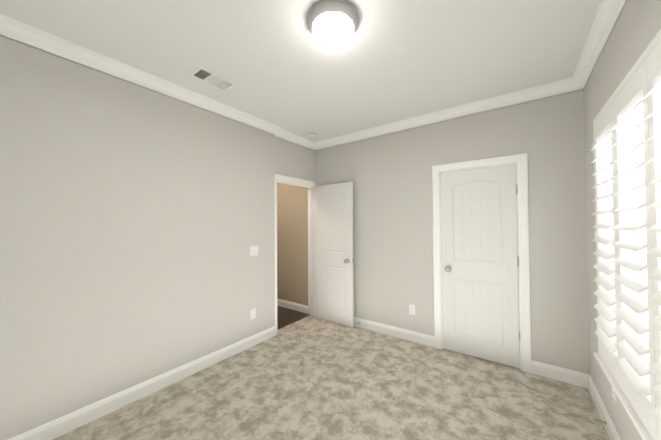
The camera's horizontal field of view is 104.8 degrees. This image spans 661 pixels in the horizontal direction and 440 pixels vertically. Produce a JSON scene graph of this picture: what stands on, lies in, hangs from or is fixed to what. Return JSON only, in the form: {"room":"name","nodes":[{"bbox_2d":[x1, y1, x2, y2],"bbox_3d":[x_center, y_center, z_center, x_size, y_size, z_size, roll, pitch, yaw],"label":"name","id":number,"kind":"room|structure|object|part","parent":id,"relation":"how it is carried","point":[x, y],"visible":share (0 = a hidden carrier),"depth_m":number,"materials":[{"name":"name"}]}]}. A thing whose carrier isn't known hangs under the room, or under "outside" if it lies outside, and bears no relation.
{"room":"empty bedroom","nodes":[
{"label":"empty bedroom","id":0,"kind":"room"},
{"bbox_2d":[0,35,274,439],"bbox_3d":[-1.681,0.127,2.212,0.172,2.739,2.956,-1,-1,36],"label":"wall","id":1,"kind":"structure","parent":0,"point":[136,221],"depth_m":2.01,"materials":[{"name":"grey paint"}]},
{"bbox_2d":[7,326,275,439],"bbox_3d":[-1.558,1.435,2.208,0.036,0.122,2.821,-1,-1,36],"label":"baseboard","id":2,"kind":"structure","parent":1,"relation":"attached to","point":[60,426],"depth_m":2.09,"materials":[{"name":"white paint"}]},
{"bbox_2d":[0,13,315,150],"bbox_3d":[-1.312,-1.189,2.580,0.129,0.100,3.721,-1,-1,36],"label":"crown molding","id":3,"kind":"structure","parent":1,"relation":"attached to","point":[11,28],"depth_m":2.06,"materials":[{"name":"white paint"}]},
{"bbox_2d":[250,308,255,319],"bbox_3d":[-0.930,1.129,3.059,0.008,0.118,0.074,-1,-1,36],"label":"outlet","id":4,"kind":"object","parent":1,"relation":"attached to","point":[252,313],"visible":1,"depth_m":3.05,"materials":[{"name":"white plastic"}]},
{"bbox_2d":[250,245,257,255],"bbox_3d":[-0.918,0.371,3.083,0.019,0.122,0.118,-1,-1,36],"label":"switch plate","id":5,"kind":"object","parent":1,"relation":"attached to","point":[253,250],"visible":1,"depth_m":3.09,"materials":[{"name":"white plastic"}]},
{"bbox_2d":[277,306,309,329],"bbox_3d":[-1.954,1.565,3.019,1.405,0.094,3.961,-1,-1,36],"label":"floor","id":6,"kind":"structure","parent":0,"point":[286,316],"depth_m":4.03,"materials":[{"name":"brown wood"}]},
{"bbox_2d":[274,137,313,180],"bbox_3d":[-0.565,0.146,3.775,0.120,2.739,0.885,-1,-1,36],"label":"wall","id":7,"kind":"structure","parent":0,"point":[293,160],"depth_m":3.73,"materials":[{"name":"grey paint"}]},
{"bbox_2d":[274,174,314,332],"bbox_3d":[-0.556,0.451,3.764,0.138,2.140,0.884,-1,-1,36],"label":"door frame","id":8,"kind":"structure","parent":7,"relation":"attached to","point":[309,247],"depth_m":3.91,"materials":[{"name":"white paint"}]},
{"bbox_2d":[0,0,601,141],"bbox_3d":[-0.629,-1.301,2.079,4.736,0.100,3.961,-1,-1,36],"label":"ceiling","id":9,"kind":"structure","parent":0,"point":[391,61],"depth_m":1.88,"materials":[{"name":"white paint"}]},
{"bbox_2d":[188,66,235,90],"bbox_3d":[-1.037,-1.241,2.253,0.200,0.008,0.330,-1,-1,36],"label":"ceiling vent","id":10,"kind":"object","parent":9,"relation":"in","point":[206,76],"visible":1,"depth_m":2.24,"materials":[{"name":"white plastic"}]},
{"bbox_2d":[307,131,316,136],"bbox_3d":[-0.264,-1.210,3.601,0.134,0.038,0.134,-1,-1,36],"label":"smoke detector","id":11,"kind":"object","parent":9,"relation":"attached to","point":[311,134],"visible":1,"depth_m":3.56,"materials":[{"name":"white plastic"}]},
{"bbox_2d":[306,0,359,50],"bbox_3d":[0.015,-1.179,1.605,0.335,0.167,0.335,-1,-1,36],"label":"flush-mount ceiling light","id":12,"kind":"object","parent":9,"relation":"attached to","point":[332,25],"visible":1,"depth_m":1.52,"materials":[{"name":"white glass"}]},
{"bbox_2d":[53,315,609,439],"bbox_3d":[-0.046,1.527,1.617,3.331,0.100,3.961,-1,-1,36],"label":"floor carpet","id":13,"kind":"object","parent":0,"point":[310,377],"visible":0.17,"depth_m":2.10,"materials":[{"name":"beige carpet"}]},
{"bbox_2d":[277,89,589,373],"bbox_3d":[0.577,0.135,3.559,4.586,2.739,0.120,-1,-1,36],"label":"wall","id":14,"kind":"structure","parent":0,"point":[389,175],"depth_m":3.02,"materials":[{"name":"grey paint"}]},
{"bbox_2d":[277,298,307,313],"bbox_3d":[-0.825,1.474,4.490,1.185,0.122,0.014,-1,-1,36],"label":"baseboard","id":15,"kind":"structure","parent":14,"relation":"attached to","point":[293,306],"depth_m":4.34,"materials":[{"name":"white paint"}]},
{"bbox_2d":[312,182,353,327],"bbox_3d":[0.009,0.485,3.798,0.771,2.030,0.156,-1,-1,39],"label":"entry door","id":16,"kind":"structure","parent":14,"relation":"in","point":[332,259],"depth_m":3.76,"materials":[{"name":"white paint"}]},
{"bbox_2d":[354,317,433,346],"bbox_3d":[0.484,1.444,3.528,1.824,0.122,0.014,-1,-1,36],"label":"baseboard","id":17,"kind":"structure","parent":14,"relation":"attached to","point":[425,339],"depth_m":3.26,"materials":[{"name":"white paint"}]},
{"bbox_2d":[409,304,414,314],"bbox_3d":[1.011,1.109,3.150,0.074,0.118,0.008,-1,-1,36],"label":"outlet","id":18,"kind":"object","parent":14,"relation":"attached to","point":[412,309],"visible":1,"depth_m":3.15,"materials":[{"name":"white plastic"}]},
{"bbox_2d":[316,77,571,149],"bbox_3d":[0.972,-1.193,3.162,2.940,0.100,0.078,-1,-1,36],"label":"crown molding","id":19,"kind":"structure","parent":14,"relation":"attached to","point":[559,87],"depth_m":2.81,"materials":[{"name":"white paint"}]},
{"bbox_2d":[441,164,519,367],"bbox_3d":[1.587,0.458,2.751,0.721,2.030,0.156,-1,-1,36],"label":"closet door","id":20,"kind":"structure","parent":14,"relation":"in","point":[480,301],"depth_m":2.72,"materials":[{"name":"white paint"}]},
{"bbox_3d":[1.339,0.560,2.932,0.104,0.066,0.156,-1,-1,36],"label":"knob","id":21,"kind":"part","parent":20,"relation":"part of","materials":[{"name":"grey metal"}]},
{"bbox_3d":[1.862,0.421,2.528,0.012,1.550,0.012,-1,-1,36],"label":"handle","id":22,"kind":"part","parent":20,"relation":"part of","materials":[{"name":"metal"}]},
{"bbox_2d":[432,153,531,373],"bbox_3d":[1.614,0.454,2.794,0.753,2.063,0.120,-1,-1,36],"label":"door frame","id":23,"kind":"structure","parent":14,"relation":"attached to","point":[517,244],"depth_m":2.58,"materials":[{"name":"white paint"}]},
{"bbox_2d":[531,360,586,387],"bbox_3d":[2.090,1.415,2.349,0.371,0.122,0.014,-1,-1,36],"label":"baseboard","id":24,"kind":"structure","parent":14,"relation":"attached to","point":[565,375],"depth_m":2.33,"materials":[{"name":"white paint"}]},
{"bbox_2d":[583,0,660,439],"bbox_3d":[1.188,0.085,0.653,0.160,2.739,3.841,-1,-1,36],"label":"wall","id":25,"kind":"structure","parent":0,"point":[636,29],"depth_m":1.72,"materials":[{"name":"grey paint"}]},
{"bbox_2d":[568,0,625,92],"bbox_3d":[1.120,-1.233,0.793,0.078,0.100,3.721,-1,-1,36],"label":"crown molding","id":26,"kind":"structure","parent":25,"relation":"attached to","point":[606,17],"depth_m":1.72,"materials":[{"name":"white paint"}]},
{"bbox_2d":[587,374,620,439],"bbox_3d":[1.161,1.395,0.732,0.015,0.122,3.721,-1,-1,36],"label":"baseboard","id":27,"kind":"structure","parent":25,"relation":"attached to","point":[610,428],"depth_m":1.86,"materials":[{"name":"white paint"}]},
{"bbox_2d":[590,416,606,424],"bbox_3d":[1.881,1.408,1.791,0.080,0.025,0.025,-1,-1,36],"label":"door stop","id":28,"kind":"object","parent":27,"relation":"attached to","point":[591,418],"visible":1,"depth_m":1.79,"materials":[{"name":"grey metal"}]},
{"bbox_2d":[612,387,616,401],"bbox_3d":[1.833,1.099,1.649,0.008,0.118,0.074,-1,-1,36],"label":"outlet","id":29,"kind":"object","parent":25,"relation":"attached to","point":[614,394],"visible":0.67,"depth_m":1.63,"materials":[{"name":"white plastic"}]},
{"bbox_2d":[593,29,660,439],"bbox_3d":[1.403,0.143,1.018,0.177,1.780,2.005,-1,-1,36],"label":"window unit","id":30,"kind":"structure","parent":25,"relation":"in","point":[628,164],"depth_m":1.47,"materials":[{"name":"white paint"}]},
{"bbox_2d":[590,102,627,379],"bbox_3d":[1.763,0.113,1.615,0.087,1.581,0.460,-1,-1,36],"label":"shutter panel","id":31,"kind":"object","parent":30,"relation":"attached to","point":[606,320],"visible":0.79,"depth_m":1.61,"materials":[{"name":"white paint"}]},
{"bbox_2d":[609,59,656,436],"bbox_3d":[1.489,0.109,1.242,0.087,1.581,0.460,-1,-1,36],"label":"shutter panel","id":32,"kind":"object","parent":30,"relation":"attached to","point":[634,328],"visible":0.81,"depth_m":1.22,"materials":[{"name":"white paint"}]},
{"bbox_2d":[642,41,660,439],"bbox_3d":[1.215,0.105,0.870,0.087,1.581,0.460,-1,-1,36],"label":"shutter panel","id":33,"kind":"object","parent":30,"relation":"attached to","point":[653,94],"visible":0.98,"depth_m":1.02,"materials":[{"name":"white paint"}]},
{"label":"outside","id":34,"kind":"structure","parent":0,"visible":0},
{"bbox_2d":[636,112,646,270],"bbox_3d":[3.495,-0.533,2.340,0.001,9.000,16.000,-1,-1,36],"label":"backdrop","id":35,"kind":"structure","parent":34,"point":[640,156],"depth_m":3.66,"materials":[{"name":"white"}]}
]}

